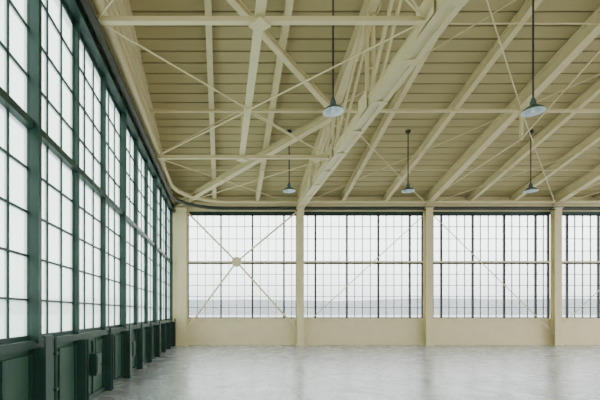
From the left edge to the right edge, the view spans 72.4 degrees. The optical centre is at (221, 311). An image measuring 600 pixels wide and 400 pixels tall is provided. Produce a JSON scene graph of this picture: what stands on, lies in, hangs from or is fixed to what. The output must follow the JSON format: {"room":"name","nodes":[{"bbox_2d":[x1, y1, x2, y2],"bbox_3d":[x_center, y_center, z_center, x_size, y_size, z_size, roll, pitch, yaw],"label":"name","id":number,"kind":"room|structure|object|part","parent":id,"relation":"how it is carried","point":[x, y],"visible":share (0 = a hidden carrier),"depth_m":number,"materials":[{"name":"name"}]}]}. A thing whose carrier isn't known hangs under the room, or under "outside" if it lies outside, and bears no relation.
{"room":"aircraft hangar","nodes":[
{"label":"aircraft hangar","id":0,"kind":"room"},
{"bbox_2d":[0,0,171,399],"bbox_3d":[-2.440,-5.172,7.200,0.420,13.544,24.400,0,0,0],"label":"wall","id":1,"kind":"structure","parent":0,"point":[16,369],"depth_m":7.40,"materials":[{"name":"green paint"}]},
{"bbox_2d":[0,0,28,343],"bbox_3d":[-2.480,-2.230,4.365,0.052,5.180,1.510,0,0,0],"label":"window","id":2,"kind":"structure","parent":1,"relation":"in","point":[8,4],"depth_m":4.62,"materials":[{"name":"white glass"}]},
{"bbox_2d":[0,0,170,337],"bbox_3d":[-2.462,-2.230,7.200,0.155,5.180,24.400,0,0,0],"label":"window","id":3,"kind":"structure","parent":1,"relation":"in","point":[61,5],"depth_m":6.13,"materials":[{"name":"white glass"}]},
{"bbox_3d":[-2.462,-2.380,7.200,0.155,0.100,24.400,0,0,0],"label":"trim rail","id":4,"kind":"part","parent":3,"relation":"part of","materials":[{"name":"green metal"}]},
{"bbox_2d":[0,320,172,354],"bbox_3d":[-2.475,0.410,7.000,0.250,0.100,24.000,0,0,0],"label":"trim","id":5,"kind":"structure","parent":1,"relation":"attached to","point":[8,348],"depth_m":6.01,"materials":[{"name":"green paint"}]},
{"bbox_2d":[80,34,101,332],"bbox_3d":[-2.480,-2.230,7.425,0.052,5.180,1.510,0,0,0],"label":"window","id":6,"kind":"structure","parent":1,"relation":"in","point":[84,47],"depth_m":7.66,"materials":[{"name":"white glass"}]},
{"bbox_2d":[24,0,174,399],"bbox_3d":[-2.365,-1.610,7.425,0.310,6.420,23.170,0,0,0],"label":"trim","id":7,"kind":"structure","parent":1,"relation":"attached to","point":[43,356],"depth_m":6.63,"materials":[{"name":"green paint"}]},
{"bbox_2d":[106,85,120,328],"bbox_3d":[-2.480,-2.230,8.955,0.052,5.180,1.510,0,0,0],"label":"window","id":8,"kind":"structure","parent":1,"relation":"in","point":[109,95],"depth_m":9.19,"materials":[{"name":"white glass"}]},
{"bbox_2d":[54,0,174,212],"bbox_3d":[-2.440,-4.960,7.200,0.320,0.280,24.400,0,0,0],"label":"trim header","id":9,"kind":"object","parent":1,"relation":"attached to","point":[74,7],"visible":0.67,"depth_m":8.22,"materials":[{"name":"green paint"}]},
{"bbox_2d":[127,126,134,325],"bbox_3d":[-2.480,-2.230,10.485,0.052,5.180,1.510,0,0,0],"label":"window","id":10,"kind":"structure","parent":1,"relation":"in","point":[128,130],"depth_m":10.73,"materials":[{"name":"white glass"}]},
{"bbox_2d":[90,0,175,204],"bbox_3d":[-2.310,-5.270,7.200,0.120,0.220,24.400,0,0,0],"label":"trim","id":11,"kind":"structure","parent":1,"relation":"attached to","point":[172,200],"depth_m":9.73,"materials":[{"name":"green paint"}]},
{"bbox_2d":[138,148,144,323],"bbox_3d":[-2.480,-2.230,12.015,0.052,5.180,1.510,0,0,0],"label":"window","id":12,"kind":"structure","parent":1,"relation":"in","point":[139,152],"depth_m":12.25,"materials":[{"name":"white glass"}]},
{"bbox_2d":[148,168,152,322],"bbox_3d":[-2.480,-2.230,13.545,0.052,5.180,1.510,0,0,0],"label":"window","id":13,"kind":"structure","parent":1,"relation":"in","point":[150,174],"depth_m":13.78,"materials":[{"name":"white glass"}]},
{"bbox_2d":[157,185,159,320],"bbox_3d":[-2.480,-2.230,15.075,0.052,5.180,1.510,0,0,0],"label":"window","id":14,"kind":"structure","parent":1,"relation":"in","point":[158,189],"depth_m":15.46,"materials":[{"name":"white glass"}]},
{"bbox_2d":[162,195,164,320],"bbox_3d":[-2.480,-2.230,16.605,0.052,5.180,1.510,0,0,0],"label":"window","id":15,"kind":"structure","parent":1,"relation":"in","point":[163,199],"depth_m":16.84,"materials":[{"name":"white glass"}]},
{"bbox_2d":[167,205,169,319],"bbox_3d":[-2.480,-2.230,18.135,0.052,5.180,1.510,0,0,0],"label":"window","id":16,"kind":"structure","parent":1,"relation":"in","point":[168,209],"depth_m":18.37,"materials":[{"name":"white glass"}]},
{"bbox_2d":[296,0,380,197],"bbox_3d":[3.740,-8.473,7.275,0.260,6.757,24.461,0,0,0],"label":"rafter","id":17,"kind":"object","parent":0,"point":[341,84],"depth_m":12.25,"materials":[{"name":"beige metal"}]},
{"bbox_2d":[92,345,599,399],"bbox_3d":[12.825,1.700,7.225,31.150,0.200,25.050,0,0,0],"label":"floor","id":18,"kind":"structure","parent":0,"point":[190,372],"depth_m":10.58,"materials":[{"name":"concrete"}]},
{"bbox_2d":[175,207,187,345],"bbox_3d":[-1.950,-1.685,19.180,0.620,6.570,0.400,0,0,0],"label":"steel column","id":19,"kind":"structure","parent":18,"relation":"on","point":[181,215],"depth_m":19.03,"materials":[{"name":"beige metal"}]},
{"bbox_2d":[295,207,304,345],"bbox_3d":[3.740,-1.685,19.180,0.440,6.570,0.400,0,0,0],"label":"steel column","id":20,"kind":"structure","parent":18,"relation":"on","point":[300,210],"depth_m":19.03,"materials":[{"name":"beige metal"}]},
{"bbox_2d":[422,207,434,345],"bbox_3d":[9.880,-1.685,19.180,0.440,6.570,0.400,0,0,0],"label":"steel column","id":21,"kind":"structure","parent":18,"relation":"on","point":[428,217],"depth_m":19.03,"materials":[{"name":"beige metal"}]},
{"bbox_2d":[549,207,563,345],"bbox_3d":[16.020,-1.685,19.180,0.440,6.570,0.400,0,0,0],"label":"steel column","id":22,"kind":"structure","parent":18,"relation":"on","point":[555,215],"depth_m":19.03,"materials":[{"name":"beige metal"}]},
{"bbox_2d":[304,214,599,332],"bbox_3d":[16.013,-1.850,19.150,24.254,5.729,0.060,0,0,0],"label":"rod","id":23,"kind":"object","parent":22,"relation":"attached to","point":[374,261],"visible":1,"depth_m":19.12,"materials":[{"name":"beige metal"}]},
{"bbox_2d":[129,0,599,196],"bbox_3d":[12.850,-8.811,7.350,31.100,6.586,24.700,0,0,0],"label":"ceiling","id":24,"kind":"structure","parent":0,"point":[447,68],"depth_m":13.31,"materials":[{"name":"beige paint"}]},
{"bbox_2d":[204,0,215,198],"bbox_3d":[-0.353,-8.532,7.275,0.170,6.641,24.431,0,0,0],"label":"rafter","id":25,"kind":"object","parent":24,"relation":"attached to","point":[207,3],"depth_m":12.21,"materials":[{"name":"beige metal"}]},
{"bbox_2d":[255,0,293,200],"bbox_3d":[1.693,-8.532,7.275,0.170,6.641,24.431,0,0,0],"label":"rafter","id":26,"kind":"object","parent":24,"relation":"attached to","point":[288,6],"depth_m":12.53,"materials":[{"name":"beige metal"}]},
{"bbox_2d":[283,130,294,192],"bbox_3d":[2.500,-5.607,14.900,0.456,2.285,0.456,0,0,0],"label":"pendant lamp","id":27,"kind":"object","parent":24,"relation":"hanging from","point":[289,189],"visible":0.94,"depth_m":14.89,"materials":[{"name":"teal metal"}]},
{"bbox_3d":[2.500,-4.652,14.900,0.456,0.315,0.456,0,0,0],"label":"lamp shade","id":28,"kind":"part","parent":27,"relation":"part of","materials":[{"name":"metal"}]},
{"bbox_3d":[2.500,-5.745,14.900,0.180,2.010,0.180,0,0,0],"label":"stem","id":29,"kind":"part","parent":27,"relation":"part of","materials":[{"name":"black metal"}]},
{"bbox_2d":[323,0,343,116],"bbox_3d":[2.500,-6.375,9.000,0.456,3.819,0.456,0,0,0],"label":"pendant lamp","id":30,"kind":"object","parent":24,"relation":"hanging from","point":[333,110],"visible":1,"depth_m":8.99,"materials":[{"name":"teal metal"}]},
{"bbox_3d":[2.500,-6.512,9.000,0.180,3.544,0.180,0,0,0],"label":"stem","id":31,"kind":"part","parent":30,"relation":"part of","materials":[{"name":"black metal"}]},
{"bbox_3d":[2.500,-4.652,9.000,0.456,0.315,0.456,0,0,0],"label":"lamp shade","id":32,"kind":"part","parent":30,"relation":"part of","materials":[{"name":"white metal"}]},
{"bbox_2d":[297,0,468,206],"bbox_3d":[3.740,-7.971,7.225,0.400,6.042,24.250,0,0,0],"label":"roof truss","id":33,"kind":"object","parent":24,"relation":"attached to","point":[438,14],"depth_m":9.62,"materials":[{"name":"beige metal"}]},
{"bbox_2d":[340,40,436,200],"bbox_3d":[5.787,-8.532,7.275,0.170,6.641,24.431,0,0,0],"label":"rafter","id":34,"kind":"object","parent":24,"relation":"attached to","point":[403,89],"depth_m":14.30,"materials":[{"name":"beige metal"}]},
{"bbox_2d":[401,130,414,192],"bbox_3d":[6.930,-5.607,14.900,0.456,2.285,0.456,0,0,0],"label":"pendant lamp","id":35,"kind":"object","parent":24,"relation":"hanging from","point":[408,189],"visible":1,"depth_m":14.89,"materials":[{"name":"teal metal"}]},
{"bbox_3d":[6.930,-5.745,14.900,0.180,2.010,0.180,0,0,0],"label":"stem","id":36,"kind":"part","parent":35,"relation":"part of","materials":[{"name":"black metal"}]},
{"bbox_3d":[6.930,-4.652,14.900,0.456,0.315,0.456,0,0,0],"label":"lamp shade","id":37,"kind":"part","parent":35,"relation":"part of","materials":[{"name":"metal"}]},
{"bbox_2d":[382,0,542,200],"bbox_3d":[7.833,-8.532,7.275,0.170,6.641,24.431,0,0,0],"label":"rafter","id":38,"kind":"object","parent":24,"relation":"attached to","point":[524,13],"depth_m":12.49,"materials":[{"name":"beige metal"}]},
{"bbox_2d":[423,6,599,204],"bbox_3d":[9.880,-8.473,7.275,0.260,6.757,24.461,0,0,0],"label":"rafter","id":39,"kind":"object","parent":24,"relation":"attached to","point":[586,33],"depth_m":12.89,"materials":[{"name":"beige metal"}]},
{"bbox_2d":[523,130,537,192],"bbox_3d":[11.500,-5.607,14.900,0.456,2.285,0.456,0,0,0],"label":"pendant lamp","id":40,"kind":"object","parent":24,"relation":"hanging from","point":[530,189],"visible":0.95,"depth_m":14.89,"materials":[{"name":"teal metal"}]},
{"bbox_3d":[11.500,-4.652,14.900,0.456,0.315,0.456,0,0,0],"label":"lamp shade","id":41,"kind":"part","parent":40,"relation":"part of","materials":[{"name":"metal"}]},
{"bbox_3d":[11.500,-5.745,14.900,0.180,2.010,0.180,0,0,0],"label":"stem","id":42,"kind":"part","parent":40,"relation":"part of","materials":[{"name":"black metal"}]},
{"bbox_2d":[466,78,599,200],"bbox_3d":[11.927,-8.532,7.275,0.170,6.641,24.431,0,0,0],"label":"rafter","id":43,"kind":"object","parent":24,"relation":"attached to","point":[593,90],"depth_m":14.91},
{"bbox_2d":[521,0,545,116],"bbox_3d":[7.000,-6.375,9.000,0.456,3.819,0.456,0,0,0],"label":"pendant lamp","id":44,"kind":"object","parent":24,"relation":"hanging from","point":[533,109],"visible":1,"depth_m":8.98,"materials":[{"name":"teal metal"}]},
{"bbox_3d":[7.000,-6.512,9.000,0.180,3.544,0.180,0,0,0],"label":"stem","id":45,"kind":"part","parent":44,"relation":"part of","materials":[{"name":"black metal"}]},
{"bbox_3d":[7.000,-4.652,9.000,0.456,0.315,0.456,0,0,0],"label":"lamp shade","id":46,"kind":"part","parent":44,"relation":"part of","materials":[{"name":"white metal"}]},
{"bbox_2d":[509,128,599,200],"bbox_3d":[13.973,-8.532,7.275,0.170,6.641,24.431,0,0,0],"label":"rafter","id":47,"kind":"object","parent":24,"relation":"attached to","point":[593,138],"depth_m":16.44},
{"bbox_2d":[550,164,599,204],"bbox_3d":[16.020,-8.473,7.275,0.260,6.757,24.461,0,0,0],"label":"rafter","id":48,"kind":"object","parent":24,"relation":"attached to","point":[590,177],"depth_m":17.96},
{"bbox_2d":[593,194,599,199],"bbox_3d":[18.067,-8.532,7.275,0.170,6.641,24.431,0,0,0],"label":"rafter","id":49,"kind":"object","parent":24,"relation":"attached to","point":[597,197],"depth_m":19.23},
{"bbox_2d":[150,109,599,112],"bbox_3d":[13.010,-6.648,13.200,30.780,0.099,0.090,0,0,0],"label":"strut","id":50,"kind":"object","parent":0,"point":[151,110],"depth_m":13.19,"materials":[{"name":"beige metal"}]},
{"bbox_2d":[167,170,599,170],"bbox_3d":[13.010,-5.888,16.600,30.780,0.040,0.040,0,0,0],"label":"rod","id":51,"kind":"object","parent":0,"point":[167,170],"depth_m":16.59,"materials":[{"name":"beige metal"}]},
{"bbox_2d":[173,197,599,341],"bbox_3d":[12.850,-2.050,19.550,31.100,7.300,0.300,0,0,0],"label":"wall","id":52,"kind":"structure","parent":0,"point":[199,330],"depth_m":19.40,"materials":[{"name":"beige paint"}]},
{"bbox_2d":[186,211,296,328],"bbox_3d":[0.949,-2.002,19.150,5.322,5.658,0.080,0,0,0],"label":"brace","id":53,"kind":"object","parent":52,"relation":"attached to","point":[236,261],"visible":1,"depth_m":19.12,"materials":[{"name":"beige metal"}]},
{"bbox_2d":[188,214,295,317],"bbox_3d":[0.995,-2.220,19.520,5.370,5.080,0.100,0,0,0],"label":"window","id":54,"kind":"structure","parent":52,"relation":"in","point":[197,215],"depth_m":19.51,"materials":[{"name":"clear glass"}]},
{"bbox_2d":[304,214,422,317],"bbox_3d":[6.810,-2.220,19.520,6.020,5.080,0.100,0,0,0],"label":"window","id":55,"kind":"structure","parent":52,"relation":"in","point":[409,274],"depth_m":19.51,"materials":[{"name":"clear glass"}]},
{"bbox_2d":[173,202,599,344],"bbox_3d":[13.000,-1.840,19.330,30.800,6.880,0.140,0,0,0],"label":"trim","id":56,"kind":"structure","parent":52,"relation":"attached to","point":[199,203],"depth_m":19.34,"materials":[{"name":"beige paint"}]},
{"bbox_2d":[189,212,599,213],"bbox_3d":[13.375,-4.810,19.490,30.050,0.100,0.220,0,0,0],"label":"trim","id":57,"kind":"structure","parent":52,"relation":"attached to","point":[189,212],"depth_m":19.38,"materials":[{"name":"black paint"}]},
{"bbox_2d":[433,214,549,317],"bbox_3d":[12.950,-2.220,19.520,6.020,5.080,0.100,0,0,0],"label":"window","id":58,"kind":"structure","parent":52,"relation":"in","point":[472,226],"depth_m":19.51,"materials":[{"name":"clear glass"}]},
{"bbox_2d":[562,214,599,317],"bbox_3d":[19.090,-2.220,19.520,6.020,5.080,0.100,0,0,0],"label":"window","id":59,"kind":"structure","parent":52,"relation":"in","point":[566,226],"depth_m":19.50,"materials":[{"name":"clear glass"}]},
{"bbox_2d":[174,0,599,208],"bbox_3d":[12.953,-6.650,13.170,30.720,3.384,12.473,0,0,0],"label":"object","id":60,"kind":"structure","parent":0,"point":[240,8],"depth_m":13.78,"materials":[{"name":"beige metal"}]},
{"bbox_2d":[96,0,425,205],"bbox_3d":[0.660,-6.762,9.929,5.787,3.524,18.368,0,0,0],"label":"ceiling cross bracing","id":61,"kind":"object","parent":60,"relation":"attached to","point":[259,22],"visible":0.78,"depth_m":7.04,"materials":[{"name":"beige metal"}]},
{"bbox_2d":[79,0,599,209],"bbox_3d":[13.060,-4.980,7.140,30.680,0.152,24.280,0,0,0],"label":"door track","id":62,"kind":"object","parent":60,"relation":"attached to","point":[86,5],"visible":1,"depth_m":14.30,"materials":[{"name":"beige metal"}]},
{"bbox_2d":[91,0,599,203],"bbox_3d":[13.095,-5.260,7.105,30.610,0.171,24.210,0,0,0],"label":"beam","id":63,"kind":"structure","parent":60,"relation":"attached to","point":[98,5],"depth_m":18.67,"materials":[{"name":"beige metal"}]},
{"bbox_2d":[429,50,599,199],"bbox_3d":[9.880,-6.786,13.046,0.080,2.916,12.110,0,0,0],"label":"rod","id":64,"kind":"object","parent":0,"point":[521,119],"depth_m":13.16,"materials":[{"name":"beige metal"}]},
{"bbox_2d":[450,23,598,23],"bbox_3d":[13.010,-7.500,10.400,30.780,0.040,0.040,0,0,0],"label":"rod","id":65,"kind":"object","parent":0,"point":[450,23],"depth_m":10.38,"materials":[{"name":"beige metal"}]},
{"bbox_2d":[557,182,599,199],"bbox_3d":[16.020,-6.786,13.046,0.080,2.916,12.110,0,0,0],"label":"rod","id":66,"kind":"object","parent":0,"point":[599,182],"depth_m":17.68,"materials":[{"name":"beige metal"}]},
{"label":"outside","id":67,"kind":"structure","parent":0,"visible":0},
{"bbox_2d":[0,315,596,338],"bbox_3d":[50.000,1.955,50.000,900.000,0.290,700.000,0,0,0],"label":"ground","id":68,"kind":"structure","parent":67,"point":[16,321],"depth_m":131.64,"materials":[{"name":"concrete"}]},
{"bbox_2d":[0,298,596,314],"bbox_3d":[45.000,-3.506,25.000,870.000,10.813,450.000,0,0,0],"label":"treeline","id":69,"kind":"object","parent":68,"relation":"on","point":[16,306],"visible":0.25,"depth_m":250.00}
]}

